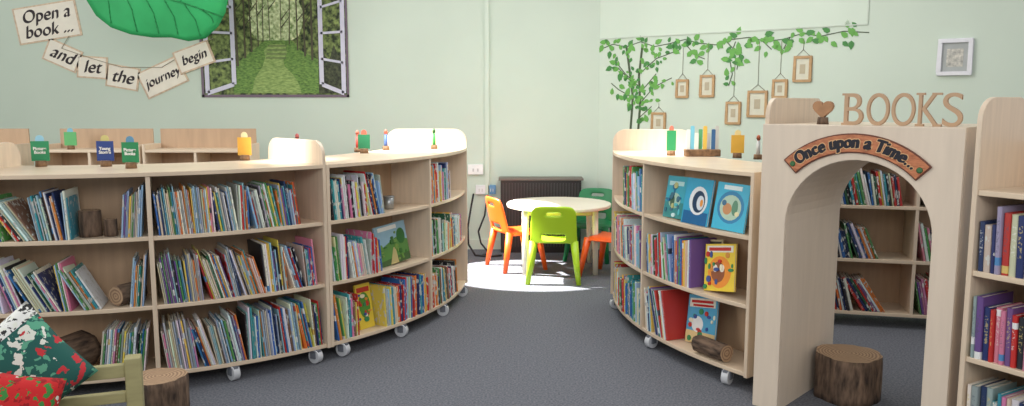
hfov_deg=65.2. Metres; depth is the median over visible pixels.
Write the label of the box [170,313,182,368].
book
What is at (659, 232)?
book
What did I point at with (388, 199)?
pot
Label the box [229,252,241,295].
book
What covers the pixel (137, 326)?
book
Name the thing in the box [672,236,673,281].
book
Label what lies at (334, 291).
book
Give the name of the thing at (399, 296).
books
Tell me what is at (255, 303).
book
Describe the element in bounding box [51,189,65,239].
book
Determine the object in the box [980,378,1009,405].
book
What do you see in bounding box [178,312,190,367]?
book
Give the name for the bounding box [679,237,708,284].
book
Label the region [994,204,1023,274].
book
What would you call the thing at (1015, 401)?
book
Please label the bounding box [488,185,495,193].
wall socket
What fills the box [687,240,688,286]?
book
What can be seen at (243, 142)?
figurine
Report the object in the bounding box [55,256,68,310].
book
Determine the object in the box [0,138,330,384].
bookcase
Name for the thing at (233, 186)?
book
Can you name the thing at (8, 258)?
book
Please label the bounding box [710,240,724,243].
picture book
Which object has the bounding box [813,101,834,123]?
heart ornament
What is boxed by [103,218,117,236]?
log
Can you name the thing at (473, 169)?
wall socket
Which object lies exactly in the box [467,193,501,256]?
power cable
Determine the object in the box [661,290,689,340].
book
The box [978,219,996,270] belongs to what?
book
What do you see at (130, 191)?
book
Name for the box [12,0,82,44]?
card
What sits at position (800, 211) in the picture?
arch
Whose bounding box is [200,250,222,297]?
book
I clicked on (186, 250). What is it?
book
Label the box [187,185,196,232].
book
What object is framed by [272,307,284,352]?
book
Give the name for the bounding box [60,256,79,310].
book
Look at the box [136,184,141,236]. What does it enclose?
book
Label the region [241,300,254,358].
book
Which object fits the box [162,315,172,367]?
book
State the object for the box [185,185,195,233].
book
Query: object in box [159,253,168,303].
book
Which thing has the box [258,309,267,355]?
book
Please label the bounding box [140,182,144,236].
book
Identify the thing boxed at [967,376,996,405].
book
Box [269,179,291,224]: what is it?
book
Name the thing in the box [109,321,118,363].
book
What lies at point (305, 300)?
book
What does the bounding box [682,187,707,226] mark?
picture
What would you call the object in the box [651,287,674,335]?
book
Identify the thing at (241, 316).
book
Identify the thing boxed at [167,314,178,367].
book
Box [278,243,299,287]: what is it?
book
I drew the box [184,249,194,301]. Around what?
book
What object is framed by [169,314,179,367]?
book
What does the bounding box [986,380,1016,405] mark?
book
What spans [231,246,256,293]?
book
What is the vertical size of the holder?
0.192 m
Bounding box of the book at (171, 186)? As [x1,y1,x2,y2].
[169,183,179,234]
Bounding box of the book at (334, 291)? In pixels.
[333,290,350,336]
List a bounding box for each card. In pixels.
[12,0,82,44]
[42,39,83,72]
[77,55,107,78]
[105,63,140,91]
[138,57,188,98]
[172,40,215,74]
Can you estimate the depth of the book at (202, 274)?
4.12 m
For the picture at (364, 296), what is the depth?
4.84 m
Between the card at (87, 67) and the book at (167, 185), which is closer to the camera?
the book at (167, 185)
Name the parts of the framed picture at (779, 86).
frame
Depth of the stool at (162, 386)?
3.62 m
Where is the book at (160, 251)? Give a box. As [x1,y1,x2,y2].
[160,251,170,303]
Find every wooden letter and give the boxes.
[841,93,863,124]
[866,93,889,124]
[891,93,915,125]
[915,93,942,126]
[942,93,962,126]
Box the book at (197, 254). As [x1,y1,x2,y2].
[196,254,203,299]
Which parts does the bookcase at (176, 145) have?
panel, panel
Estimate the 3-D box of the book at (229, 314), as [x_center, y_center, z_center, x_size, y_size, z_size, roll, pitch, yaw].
[-1.494,0.704,4.293,0.054,0.249,0.190,-5,9,-32]
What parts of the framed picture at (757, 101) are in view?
frame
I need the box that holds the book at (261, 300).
[259,299,277,353]
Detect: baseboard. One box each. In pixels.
[468,239,583,248]
[598,242,610,250]
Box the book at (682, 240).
[682,240,685,285]
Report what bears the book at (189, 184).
on the bookcase at (109, 260)
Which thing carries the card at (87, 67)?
attached to the wall at (414, 64)
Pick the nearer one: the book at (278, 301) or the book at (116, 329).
the book at (116, 329)
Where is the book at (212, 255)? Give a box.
[207,250,227,297]
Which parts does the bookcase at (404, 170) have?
panel, panel, shelf, shelf, board, panel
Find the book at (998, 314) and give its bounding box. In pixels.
[993,302,1023,362]
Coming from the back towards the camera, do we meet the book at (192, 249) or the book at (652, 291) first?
the book at (652, 291)
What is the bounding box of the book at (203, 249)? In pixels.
[202,248,224,297]
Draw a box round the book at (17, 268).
[16,261,44,311]
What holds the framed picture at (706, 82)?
attached to the wall at (898, 53)
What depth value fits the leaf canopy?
6.76 m
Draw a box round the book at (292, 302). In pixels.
[292,302,301,347]
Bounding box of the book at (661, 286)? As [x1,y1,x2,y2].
[650,286,671,333]
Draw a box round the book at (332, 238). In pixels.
[331,237,339,279]
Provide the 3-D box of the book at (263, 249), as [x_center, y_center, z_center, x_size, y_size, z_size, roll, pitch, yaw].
[-1.371,0.339,4.341,0.033,0.261,0.217,-5,9,-36]
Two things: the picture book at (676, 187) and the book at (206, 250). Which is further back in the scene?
the picture book at (676, 187)
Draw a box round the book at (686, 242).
[685,241,687,286]
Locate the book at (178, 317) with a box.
[176,312,188,368]
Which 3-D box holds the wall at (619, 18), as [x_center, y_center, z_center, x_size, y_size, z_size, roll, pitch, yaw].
[1.818,-2.059,6.938,2.440,1.130,0.005,6,9,38]
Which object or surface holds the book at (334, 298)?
on the bookcase at (404, 170)
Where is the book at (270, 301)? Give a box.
[270,301,289,351]
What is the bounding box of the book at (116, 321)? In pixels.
[107,319,118,363]
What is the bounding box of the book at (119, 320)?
[111,320,119,363]
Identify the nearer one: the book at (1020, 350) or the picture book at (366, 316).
the book at (1020, 350)
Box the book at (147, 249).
[140,249,147,305]
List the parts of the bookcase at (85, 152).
panel, panel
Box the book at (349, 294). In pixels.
[349,294,351,336]
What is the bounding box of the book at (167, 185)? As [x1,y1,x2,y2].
[167,185,175,234]
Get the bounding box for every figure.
[354,131,359,151]
[382,130,389,149]
[431,129,437,148]
[753,135,761,159]
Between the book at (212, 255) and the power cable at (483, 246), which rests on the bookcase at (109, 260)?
the book at (212, 255)
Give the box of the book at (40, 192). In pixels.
[39,187,54,240]
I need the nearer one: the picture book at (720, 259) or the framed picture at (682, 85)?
the picture book at (720, 259)
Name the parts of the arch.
panel, panel, panel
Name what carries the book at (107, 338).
on the bookcase at (109, 260)
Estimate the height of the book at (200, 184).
0.231 m
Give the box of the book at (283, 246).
[283,246,296,287]
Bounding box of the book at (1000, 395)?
[997,385,1023,405]
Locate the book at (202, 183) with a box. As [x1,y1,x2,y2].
[202,183,213,231]
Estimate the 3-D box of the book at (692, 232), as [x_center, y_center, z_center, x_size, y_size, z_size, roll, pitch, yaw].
[0.965,0.307,4.582,0.180,0.264,0.058,-3,8,-21]
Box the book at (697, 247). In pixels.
[689,237,716,287]
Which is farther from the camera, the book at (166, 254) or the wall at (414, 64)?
the wall at (414, 64)
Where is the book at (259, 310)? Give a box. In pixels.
[259,310,265,355]
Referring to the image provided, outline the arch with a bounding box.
[752,98,976,405]
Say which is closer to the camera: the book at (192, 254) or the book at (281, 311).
the book at (192, 254)
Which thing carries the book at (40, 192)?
on the bookcase at (109, 260)
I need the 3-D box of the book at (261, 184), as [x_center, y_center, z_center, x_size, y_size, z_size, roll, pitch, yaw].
[-1.349,0.003,4.314,0.058,0.233,0.198,-5,9,-37]
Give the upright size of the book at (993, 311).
0.208 m
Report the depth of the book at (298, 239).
4.45 m
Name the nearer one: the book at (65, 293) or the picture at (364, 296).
the book at (65, 293)
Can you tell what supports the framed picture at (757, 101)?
attached to the wall at (898, 53)
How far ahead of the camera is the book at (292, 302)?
4.41 m
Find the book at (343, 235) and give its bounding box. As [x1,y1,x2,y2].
[343,235,348,278]
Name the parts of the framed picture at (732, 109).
frame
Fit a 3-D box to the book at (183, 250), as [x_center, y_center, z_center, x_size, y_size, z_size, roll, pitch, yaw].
[-1.686,0.367,4.154,0.026,0.252,0.212,-4,8,-27]
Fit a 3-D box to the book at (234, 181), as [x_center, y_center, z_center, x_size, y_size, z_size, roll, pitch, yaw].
[-1.446,0.007,4.242,0.009,0.243,0.183,-6,9,-33]
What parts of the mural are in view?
painted window sash, painted window sash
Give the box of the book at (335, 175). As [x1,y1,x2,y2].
[330,174,348,217]
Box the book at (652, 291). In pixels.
[652,291,659,336]
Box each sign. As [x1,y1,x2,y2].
[30,135,49,166]
[64,128,76,148]
[96,135,113,166]
[121,136,138,168]
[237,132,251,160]
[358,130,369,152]
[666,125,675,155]
[731,130,744,157]
[784,133,931,180]
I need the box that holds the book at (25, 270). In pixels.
[18,262,46,311]
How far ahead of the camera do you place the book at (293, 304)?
4.40 m
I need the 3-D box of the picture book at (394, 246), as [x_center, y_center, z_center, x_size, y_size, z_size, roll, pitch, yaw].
[-0.751,0.254,5.003,0.058,0.264,0.313,4,8,30]
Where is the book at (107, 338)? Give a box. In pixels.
[105,320,115,363]
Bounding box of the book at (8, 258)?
[0,255,13,313]
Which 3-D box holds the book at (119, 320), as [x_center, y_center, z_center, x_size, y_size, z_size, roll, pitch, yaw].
[-2.010,0.737,4.054,0.037,0.243,0.176,-2,8,-17]
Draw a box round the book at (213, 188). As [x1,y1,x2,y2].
[208,184,224,230]
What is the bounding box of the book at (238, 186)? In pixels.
[237,185,241,229]
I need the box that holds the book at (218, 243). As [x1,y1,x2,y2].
[217,242,239,295]
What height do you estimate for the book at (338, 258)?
0.255 m
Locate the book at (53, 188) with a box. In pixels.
[42,188,55,239]
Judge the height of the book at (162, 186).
0.232 m
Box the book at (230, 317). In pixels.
[230,317,241,359]
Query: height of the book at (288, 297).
0.268 m
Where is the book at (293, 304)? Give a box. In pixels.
[278,297,301,349]
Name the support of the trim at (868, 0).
attached to the wall at (898, 53)
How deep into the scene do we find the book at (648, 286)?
4.78 m
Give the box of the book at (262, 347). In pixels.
[247,303,264,356]
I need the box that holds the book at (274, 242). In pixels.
[263,236,283,289]
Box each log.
[60,330,100,364]
[78,209,102,237]
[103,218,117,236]
[108,282,147,305]
[691,334,732,361]
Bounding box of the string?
[61,36,212,67]
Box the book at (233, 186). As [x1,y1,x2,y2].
[226,181,239,229]
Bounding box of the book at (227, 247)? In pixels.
[227,247,247,294]
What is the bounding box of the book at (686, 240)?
[684,240,687,286]
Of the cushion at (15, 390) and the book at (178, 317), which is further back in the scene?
the book at (178, 317)
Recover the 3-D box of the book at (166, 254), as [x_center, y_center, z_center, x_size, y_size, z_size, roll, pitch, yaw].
[-1.755,0.372,4.112,0.040,0.252,0.183,-3,8,-25]
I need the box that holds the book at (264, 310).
[264,310,270,355]
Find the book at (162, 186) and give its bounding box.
[162,186,170,234]
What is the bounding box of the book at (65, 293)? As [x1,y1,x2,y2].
[57,255,71,310]
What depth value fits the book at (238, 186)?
4.15 m
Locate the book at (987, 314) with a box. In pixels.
[982,301,1016,360]
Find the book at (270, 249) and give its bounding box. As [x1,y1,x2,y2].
[258,238,276,290]
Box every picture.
[35,135,43,140]
[101,135,108,140]
[126,136,133,141]
[356,286,371,321]
[650,107,665,128]
[675,47,688,97]
[678,82,685,95]
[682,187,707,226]
[699,44,714,97]
[710,241,721,243]
[717,185,743,223]
[724,67,741,124]
[728,104,737,121]
[746,42,767,117]
[771,43,787,97]
[774,82,784,95]
[792,43,812,81]
[936,38,974,75]
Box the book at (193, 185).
[193,185,201,232]
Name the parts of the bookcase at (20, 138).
panel, panel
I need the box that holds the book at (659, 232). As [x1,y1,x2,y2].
[658,232,661,277]
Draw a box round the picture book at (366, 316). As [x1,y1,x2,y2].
[353,282,374,329]
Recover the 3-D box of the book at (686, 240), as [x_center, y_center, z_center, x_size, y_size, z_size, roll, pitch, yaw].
[1.032,0.329,4.437,0.191,0.256,0.008,-3,6,-24]
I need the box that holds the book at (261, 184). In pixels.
[249,181,273,226]
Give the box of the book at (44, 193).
[43,188,58,240]
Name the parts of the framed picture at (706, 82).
frame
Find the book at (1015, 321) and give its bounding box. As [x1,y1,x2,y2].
[1010,313,1023,367]
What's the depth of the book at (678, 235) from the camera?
4.50 m
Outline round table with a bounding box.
[507,197,610,274]
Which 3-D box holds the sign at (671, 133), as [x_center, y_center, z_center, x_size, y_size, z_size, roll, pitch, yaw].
[1.020,-0.400,5.120,0.060,0.192,0.055,0,7,0]
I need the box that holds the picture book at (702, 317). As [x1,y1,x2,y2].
[685,294,719,341]
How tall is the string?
0.301 m
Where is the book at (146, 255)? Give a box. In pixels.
[142,249,148,305]
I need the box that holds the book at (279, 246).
[279,246,284,289]
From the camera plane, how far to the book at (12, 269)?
3.84 m
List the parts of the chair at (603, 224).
leg, leg, seat, backrest, leg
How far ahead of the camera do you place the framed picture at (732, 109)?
7.00 m
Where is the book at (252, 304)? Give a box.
[251,303,269,355]
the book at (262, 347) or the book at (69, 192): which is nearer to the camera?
the book at (69, 192)
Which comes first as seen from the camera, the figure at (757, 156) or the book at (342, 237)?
the book at (342, 237)
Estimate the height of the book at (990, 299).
0.250 m
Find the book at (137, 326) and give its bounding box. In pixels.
[133,318,140,353]
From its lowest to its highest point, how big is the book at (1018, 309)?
0.226 m
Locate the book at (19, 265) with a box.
[13,260,43,311]
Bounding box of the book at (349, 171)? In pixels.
[343,170,373,214]
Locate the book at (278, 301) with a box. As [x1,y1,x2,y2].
[276,298,296,349]
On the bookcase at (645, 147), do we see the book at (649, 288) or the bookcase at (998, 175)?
the book at (649, 288)
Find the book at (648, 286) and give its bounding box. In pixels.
[648,286,650,331]
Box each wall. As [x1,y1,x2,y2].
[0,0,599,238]
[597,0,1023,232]
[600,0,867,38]
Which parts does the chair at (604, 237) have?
leg, seat, leg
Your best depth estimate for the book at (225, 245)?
4.19 m
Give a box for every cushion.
[0,301,97,399]
[0,372,66,405]
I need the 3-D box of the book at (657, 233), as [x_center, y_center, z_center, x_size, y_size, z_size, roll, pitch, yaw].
[0.933,0.298,4.691,0.175,0.254,0.041,-2,8,-18]
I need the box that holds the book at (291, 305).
[277,297,298,349]
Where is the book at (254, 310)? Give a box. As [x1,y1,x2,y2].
[246,303,261,357]
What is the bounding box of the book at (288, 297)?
[284,295,311,347]
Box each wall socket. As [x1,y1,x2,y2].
[468,164,482,174]
[476,185,484,193]
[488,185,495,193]
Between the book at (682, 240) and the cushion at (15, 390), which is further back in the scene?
the book at (682, 240)
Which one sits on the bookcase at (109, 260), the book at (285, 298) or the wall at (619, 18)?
the book at (285, 298)
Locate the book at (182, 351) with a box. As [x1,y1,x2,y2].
[174,312,186,368]
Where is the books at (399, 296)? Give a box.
[0,162,997,405]
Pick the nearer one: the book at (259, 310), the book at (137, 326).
the book at (137, 326)
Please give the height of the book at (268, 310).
0.251 m
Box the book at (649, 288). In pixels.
[649,288,657,334]
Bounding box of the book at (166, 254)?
[165,249,176,302]
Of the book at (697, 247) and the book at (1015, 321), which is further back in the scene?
the book at (697, 247)
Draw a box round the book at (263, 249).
[254,241,269,292]
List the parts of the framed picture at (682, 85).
frame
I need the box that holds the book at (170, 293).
[162,253,172,303]
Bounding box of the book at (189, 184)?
[188,183,198,232]
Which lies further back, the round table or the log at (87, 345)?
the round table
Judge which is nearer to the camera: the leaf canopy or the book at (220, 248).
the book at (220, 248)
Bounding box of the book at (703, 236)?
[678,236,707,284]
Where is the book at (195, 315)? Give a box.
[193,312,215,364]
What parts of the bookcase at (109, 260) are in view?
panel, shelf, shelf, board, panel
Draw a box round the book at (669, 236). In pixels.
[667,232,693,281]
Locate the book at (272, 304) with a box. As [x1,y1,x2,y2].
[263,300,286,352]
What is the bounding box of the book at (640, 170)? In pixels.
[639,169,642,211]
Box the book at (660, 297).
[659,291,665,339]
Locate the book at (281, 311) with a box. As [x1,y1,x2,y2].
[280,308,288,352]
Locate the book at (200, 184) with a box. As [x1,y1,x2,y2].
[200,184,211,231]
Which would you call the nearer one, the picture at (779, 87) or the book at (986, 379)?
the book at (986, 379)
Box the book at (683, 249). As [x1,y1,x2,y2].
[683,249,683,285]
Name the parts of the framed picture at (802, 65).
frame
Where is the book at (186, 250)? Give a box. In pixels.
[185,248,196,300]
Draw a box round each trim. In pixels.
[484,0,488,194]
[600,0,869,39]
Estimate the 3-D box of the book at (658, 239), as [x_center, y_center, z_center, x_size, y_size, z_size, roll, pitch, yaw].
[0.934,0.301,4.674,0.175,0.253,0.042,-2,8,-19]
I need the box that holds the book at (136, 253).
[130,251,138,306]
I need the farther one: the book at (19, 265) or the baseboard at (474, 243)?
the baseboard at (474, 243)
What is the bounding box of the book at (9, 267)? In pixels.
[5,259,25,303]
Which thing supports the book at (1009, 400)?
on the bookcase at (998, 175)
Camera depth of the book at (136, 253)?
3.97 m
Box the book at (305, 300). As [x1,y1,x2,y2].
[293,293,315,345]
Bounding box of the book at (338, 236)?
[331,233,342,279]
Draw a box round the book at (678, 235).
[674,233,701,240]
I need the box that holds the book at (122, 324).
[115,321,124,362]
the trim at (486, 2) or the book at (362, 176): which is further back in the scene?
the trim at (486, 2)
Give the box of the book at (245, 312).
[237,306,249,358]
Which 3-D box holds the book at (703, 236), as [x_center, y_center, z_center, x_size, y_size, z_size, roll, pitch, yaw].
[1.014,0.321,4.485,0.191,0.260,0.008,-3,6,-23]
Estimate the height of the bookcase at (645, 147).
1.270 m
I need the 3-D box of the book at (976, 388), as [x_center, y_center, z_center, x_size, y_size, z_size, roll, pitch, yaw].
[1.926,0.842,3.249,0.190,0.236,0.027,-4,7,-30]
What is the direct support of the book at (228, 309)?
on the bookcase at (109, 260)
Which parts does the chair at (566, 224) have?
leg, leg, backrest, seat, leg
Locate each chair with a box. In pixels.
[485,196,547,273]
[525,206,580,285]
[563,188,611,263]
[580,231,610,276]
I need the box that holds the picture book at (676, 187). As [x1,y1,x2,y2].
[663,175,687,218]
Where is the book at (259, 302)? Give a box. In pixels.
[258,301,276,354]
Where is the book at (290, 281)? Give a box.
[278,245,295,287]
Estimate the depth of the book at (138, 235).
3.93 m
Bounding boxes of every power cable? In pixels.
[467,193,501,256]
[478,195,487,254]
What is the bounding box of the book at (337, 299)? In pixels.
[335,297,344,338]
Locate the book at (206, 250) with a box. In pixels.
[206,250,225,297]
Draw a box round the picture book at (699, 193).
[681,177,715,226]
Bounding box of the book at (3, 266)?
[0,258,19,307]
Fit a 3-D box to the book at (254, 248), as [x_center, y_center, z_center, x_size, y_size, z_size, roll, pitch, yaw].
[-1.383,0.338,4.341,0.030,0.262,0.217,-5,9,-36]
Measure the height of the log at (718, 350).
0.093 m
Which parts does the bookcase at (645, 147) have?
panel, board, shelf, shelf, panel, panel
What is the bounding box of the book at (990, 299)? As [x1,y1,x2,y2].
[974,290,1012,358]
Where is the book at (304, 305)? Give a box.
[303,303,314,346]
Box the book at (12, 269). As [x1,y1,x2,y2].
[11,268,41,312]
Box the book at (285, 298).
[282,297,308,347]
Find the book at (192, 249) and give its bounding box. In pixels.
[192,249,201,299]
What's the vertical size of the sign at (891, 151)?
0.188 m
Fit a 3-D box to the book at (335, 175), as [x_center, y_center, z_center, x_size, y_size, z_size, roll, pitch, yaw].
[-1.007,-0.042,4.613,0.170,0.250,0.031,6,10,41]
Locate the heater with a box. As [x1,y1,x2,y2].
[499,176,583,252]
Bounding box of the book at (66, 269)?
[63,264,89,308]
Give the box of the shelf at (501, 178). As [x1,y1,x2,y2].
[499,176,583,180]
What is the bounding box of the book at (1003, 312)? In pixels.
[998,309,1006,364]
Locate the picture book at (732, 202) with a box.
[711,181,749,233]
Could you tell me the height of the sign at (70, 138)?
0.172 m
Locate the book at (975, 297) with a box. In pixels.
[970,290,1003,357]
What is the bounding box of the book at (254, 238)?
[254,238,274,291]
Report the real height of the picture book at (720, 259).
0.280 m
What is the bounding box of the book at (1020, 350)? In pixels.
[1016,316,1023,369]
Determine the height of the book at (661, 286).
0.268 m
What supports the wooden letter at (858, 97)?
on the arch
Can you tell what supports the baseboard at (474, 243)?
attached to the wall at (414, 64)
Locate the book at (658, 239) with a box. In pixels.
[658,239,659,276]
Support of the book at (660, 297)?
on the bookcase at (645, 147)
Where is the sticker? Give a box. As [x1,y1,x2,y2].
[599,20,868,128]
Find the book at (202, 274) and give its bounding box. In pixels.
[192,248,212,298]
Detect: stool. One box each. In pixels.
[143,367,189,405]
[814,344,882,405]
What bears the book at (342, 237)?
on the bookcase at (404, 170)
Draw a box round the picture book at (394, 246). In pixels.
[372,220,410,267]
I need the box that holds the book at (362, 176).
[343,172,372,214]
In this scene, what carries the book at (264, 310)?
on the bookcase at (109, 260)
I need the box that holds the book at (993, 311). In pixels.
[988,308,996,361]
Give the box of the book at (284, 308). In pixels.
[284,308,291,350]
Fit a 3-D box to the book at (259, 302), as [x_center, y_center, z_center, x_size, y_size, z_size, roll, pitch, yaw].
[-1.342,0.682,4.392,0.030,0.267,0.184,-5,9,-37]
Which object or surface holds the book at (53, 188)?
on the bookcase at (109, 260)
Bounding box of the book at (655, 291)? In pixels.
[654,288,676,337]
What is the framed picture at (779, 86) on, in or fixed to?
attached to the wall at (898, 53)
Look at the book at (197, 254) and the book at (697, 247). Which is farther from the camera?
the book at (697, 247)
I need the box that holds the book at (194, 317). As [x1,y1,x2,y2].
[192,314,213,364]
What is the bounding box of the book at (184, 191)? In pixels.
[181,183,190,233]
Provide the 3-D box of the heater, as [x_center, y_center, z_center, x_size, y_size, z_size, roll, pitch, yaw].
[0.280,0.113,7.856,0.820,0.730,0.220,0,7,0]
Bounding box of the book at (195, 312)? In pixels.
[195,312,216,364]
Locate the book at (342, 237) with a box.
[331,232,345,279]
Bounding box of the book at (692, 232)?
[665,232,692,280]
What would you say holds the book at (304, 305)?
on the bookcase at (109, 260)
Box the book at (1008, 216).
[1001,210,1023,275]
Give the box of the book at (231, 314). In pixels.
[231,314,244,359]
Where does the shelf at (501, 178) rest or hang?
attached to the heater
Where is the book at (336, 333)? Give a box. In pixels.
[333,304,339,340]
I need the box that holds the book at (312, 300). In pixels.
[303,296,321,343]
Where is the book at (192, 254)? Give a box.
[189,248,200,300]
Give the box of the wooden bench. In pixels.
[58,354,144,405]
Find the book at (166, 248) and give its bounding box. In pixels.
[166,248,178,302]
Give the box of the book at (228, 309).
[226,307,246,359]
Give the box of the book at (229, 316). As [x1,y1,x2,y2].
[229,316,241,360]
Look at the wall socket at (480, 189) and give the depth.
7.92 m
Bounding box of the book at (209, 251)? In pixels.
[209,251,229,296]
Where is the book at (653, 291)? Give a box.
[653,291,660,336]
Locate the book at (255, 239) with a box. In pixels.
[255,239,272,291]
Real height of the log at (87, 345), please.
0.200 m
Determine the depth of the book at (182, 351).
4.08 m
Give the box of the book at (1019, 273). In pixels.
[1015,215,1023,278]
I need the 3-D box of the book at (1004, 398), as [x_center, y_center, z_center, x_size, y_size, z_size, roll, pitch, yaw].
[1.995,0.858,3.159,0.215,0.227,0.019,-4,7,-30]
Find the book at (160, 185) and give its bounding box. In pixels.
[160,185,168,234]
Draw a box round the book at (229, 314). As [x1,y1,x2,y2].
[224,308,243,360]
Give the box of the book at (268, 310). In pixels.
[267,309,275,354]
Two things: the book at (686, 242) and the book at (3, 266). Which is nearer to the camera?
the book at (3, 266)
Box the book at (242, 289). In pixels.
[228,249,246,294]
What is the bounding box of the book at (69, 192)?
[62,186,79,239]
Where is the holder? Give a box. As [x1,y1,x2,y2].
[684,126,720,156]
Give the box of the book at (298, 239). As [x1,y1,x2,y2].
[295,235,316,284]
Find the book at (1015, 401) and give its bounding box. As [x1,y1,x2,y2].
[1011,395,1023,405]
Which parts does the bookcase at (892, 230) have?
board, shelf, shelf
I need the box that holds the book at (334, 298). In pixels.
[333,295,341,339]
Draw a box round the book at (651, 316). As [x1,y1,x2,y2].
[649,285,668,331]
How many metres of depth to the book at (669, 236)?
4.54 m
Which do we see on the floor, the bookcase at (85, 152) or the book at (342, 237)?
the bookcase at (85, 152)
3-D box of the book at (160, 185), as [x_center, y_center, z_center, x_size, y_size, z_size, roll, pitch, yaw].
[-1.767,0.031,4.071,0.028,0.240,0.202,-3,8,-24]
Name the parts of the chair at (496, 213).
leg, backrest, leg, seat, leg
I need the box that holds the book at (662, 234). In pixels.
[660,231,687,272]
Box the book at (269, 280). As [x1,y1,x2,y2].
[251,239,271,291]
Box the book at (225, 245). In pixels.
[225,245,249,294]
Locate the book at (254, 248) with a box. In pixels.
[247,239,266,292]
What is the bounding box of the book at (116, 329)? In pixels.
[112,321,121,363]
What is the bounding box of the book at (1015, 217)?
[1008,213,1023,276]
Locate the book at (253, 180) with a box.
[253,180,275,226]
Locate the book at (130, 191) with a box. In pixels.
[127,187,132,236]
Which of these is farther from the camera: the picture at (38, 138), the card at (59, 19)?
the card at (59, 19)
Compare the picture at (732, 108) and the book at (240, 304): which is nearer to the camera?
the book at (240, 304)
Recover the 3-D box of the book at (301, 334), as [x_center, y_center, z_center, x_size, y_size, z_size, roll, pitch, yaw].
[-1.233,0.676,4.492,0.058,0.254,0.203,-6,10,-41]
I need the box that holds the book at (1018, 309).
[1004,304,1023,366]
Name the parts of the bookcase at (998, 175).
shelf, shelf, panel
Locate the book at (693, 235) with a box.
[677,235,703,283]
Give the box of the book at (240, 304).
[237,300,251,358]
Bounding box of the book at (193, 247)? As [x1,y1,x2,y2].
[191,245,214,298]
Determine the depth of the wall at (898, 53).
6.38 m
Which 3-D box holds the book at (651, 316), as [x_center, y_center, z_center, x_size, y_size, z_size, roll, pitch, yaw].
[0.916,0.630,4.798,0.191,0.269,0.048,-2,8,-17]
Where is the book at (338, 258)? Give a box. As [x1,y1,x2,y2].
[331,236,341,279]
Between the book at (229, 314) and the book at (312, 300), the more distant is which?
the book at (312, 300)
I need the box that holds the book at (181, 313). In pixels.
[180,312,193,367]
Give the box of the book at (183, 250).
[182,248,192,301]
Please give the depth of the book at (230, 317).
4.22 m
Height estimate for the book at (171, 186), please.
0.244 m
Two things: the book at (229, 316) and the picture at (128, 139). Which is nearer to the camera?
the picture at (128, 139)
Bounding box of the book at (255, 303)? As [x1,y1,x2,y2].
[254,302,272,355]
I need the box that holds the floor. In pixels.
[65,249,925,405]
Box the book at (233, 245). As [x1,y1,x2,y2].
[233,245,257,292]
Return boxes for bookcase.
[0,129,33,165]
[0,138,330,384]
[47,129,154,165]
[142,129,259,163]
[325,129,467,355]
[609,129,761,384]
[834,162,930,318]
[957,97,1023,405]
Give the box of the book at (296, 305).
[296,305,306,347]
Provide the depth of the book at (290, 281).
4.37 m
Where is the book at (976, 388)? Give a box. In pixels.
[971,377,999,405]
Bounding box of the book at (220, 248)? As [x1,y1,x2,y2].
[217,244,237,295]
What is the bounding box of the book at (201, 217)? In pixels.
[192,184,203,232]
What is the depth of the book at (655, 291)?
4.68 m
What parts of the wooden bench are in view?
rail, rail, post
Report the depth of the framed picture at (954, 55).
5.90 m
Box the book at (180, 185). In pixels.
[178,182,188,233]
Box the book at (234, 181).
[233,180,245,228]
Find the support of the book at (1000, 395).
on the bookcase at (998, 175)
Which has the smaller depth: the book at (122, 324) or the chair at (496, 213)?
the book at (122, 324)
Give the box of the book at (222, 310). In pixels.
[219,306,239,360]
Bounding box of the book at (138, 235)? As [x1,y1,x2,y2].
[137,188,140,236]
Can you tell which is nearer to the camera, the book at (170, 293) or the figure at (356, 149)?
the book at (170, 293)
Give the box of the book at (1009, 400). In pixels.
[1007,393,1023,405]
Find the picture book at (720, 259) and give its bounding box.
[703,244,737,291]
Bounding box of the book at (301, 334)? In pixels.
[296,308,305,348]
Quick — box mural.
[199,0,348,96]
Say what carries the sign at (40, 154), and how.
on the bookcase at (109, 260)
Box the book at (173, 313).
[173,313,184,369]
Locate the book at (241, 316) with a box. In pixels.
[236,307,248,359]
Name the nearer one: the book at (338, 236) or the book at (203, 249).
the book at (203, 249)
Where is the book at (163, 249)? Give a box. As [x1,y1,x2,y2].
[163,249,173,302]
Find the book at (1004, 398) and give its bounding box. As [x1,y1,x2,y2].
[1001,390,1023,405]
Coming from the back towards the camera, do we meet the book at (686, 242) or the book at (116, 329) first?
the book at (686, 242)
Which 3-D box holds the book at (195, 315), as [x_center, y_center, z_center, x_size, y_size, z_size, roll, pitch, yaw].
[-1.620,0.712,4.213,0.079,0.253,0.170,-4,8,-29]
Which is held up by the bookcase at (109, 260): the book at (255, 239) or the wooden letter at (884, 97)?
the book at (255, 239)
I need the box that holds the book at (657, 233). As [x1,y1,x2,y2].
[657,233,658,275]
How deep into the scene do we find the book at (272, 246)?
4.31 m
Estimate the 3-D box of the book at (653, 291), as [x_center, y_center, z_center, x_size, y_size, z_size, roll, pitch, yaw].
[0.937,0.647,4.717,0.191,0.256,0.100,-3,8,-20]
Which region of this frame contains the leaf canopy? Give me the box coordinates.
[87,0,227,40]
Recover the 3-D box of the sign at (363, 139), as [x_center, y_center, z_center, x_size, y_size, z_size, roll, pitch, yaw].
[-0.990,-0.411,5.350,0.061,0.157,0.057,7,10,42]
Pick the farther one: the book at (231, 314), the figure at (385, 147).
the figure at (385, 147)
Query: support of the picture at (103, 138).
attached to the sign at (105, 148)
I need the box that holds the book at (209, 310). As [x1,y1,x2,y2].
[209,310,228,362]
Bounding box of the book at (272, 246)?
[271,245,282,289]
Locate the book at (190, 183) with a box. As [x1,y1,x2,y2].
[190,183,200,232]
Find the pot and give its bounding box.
[383,195,394,209]

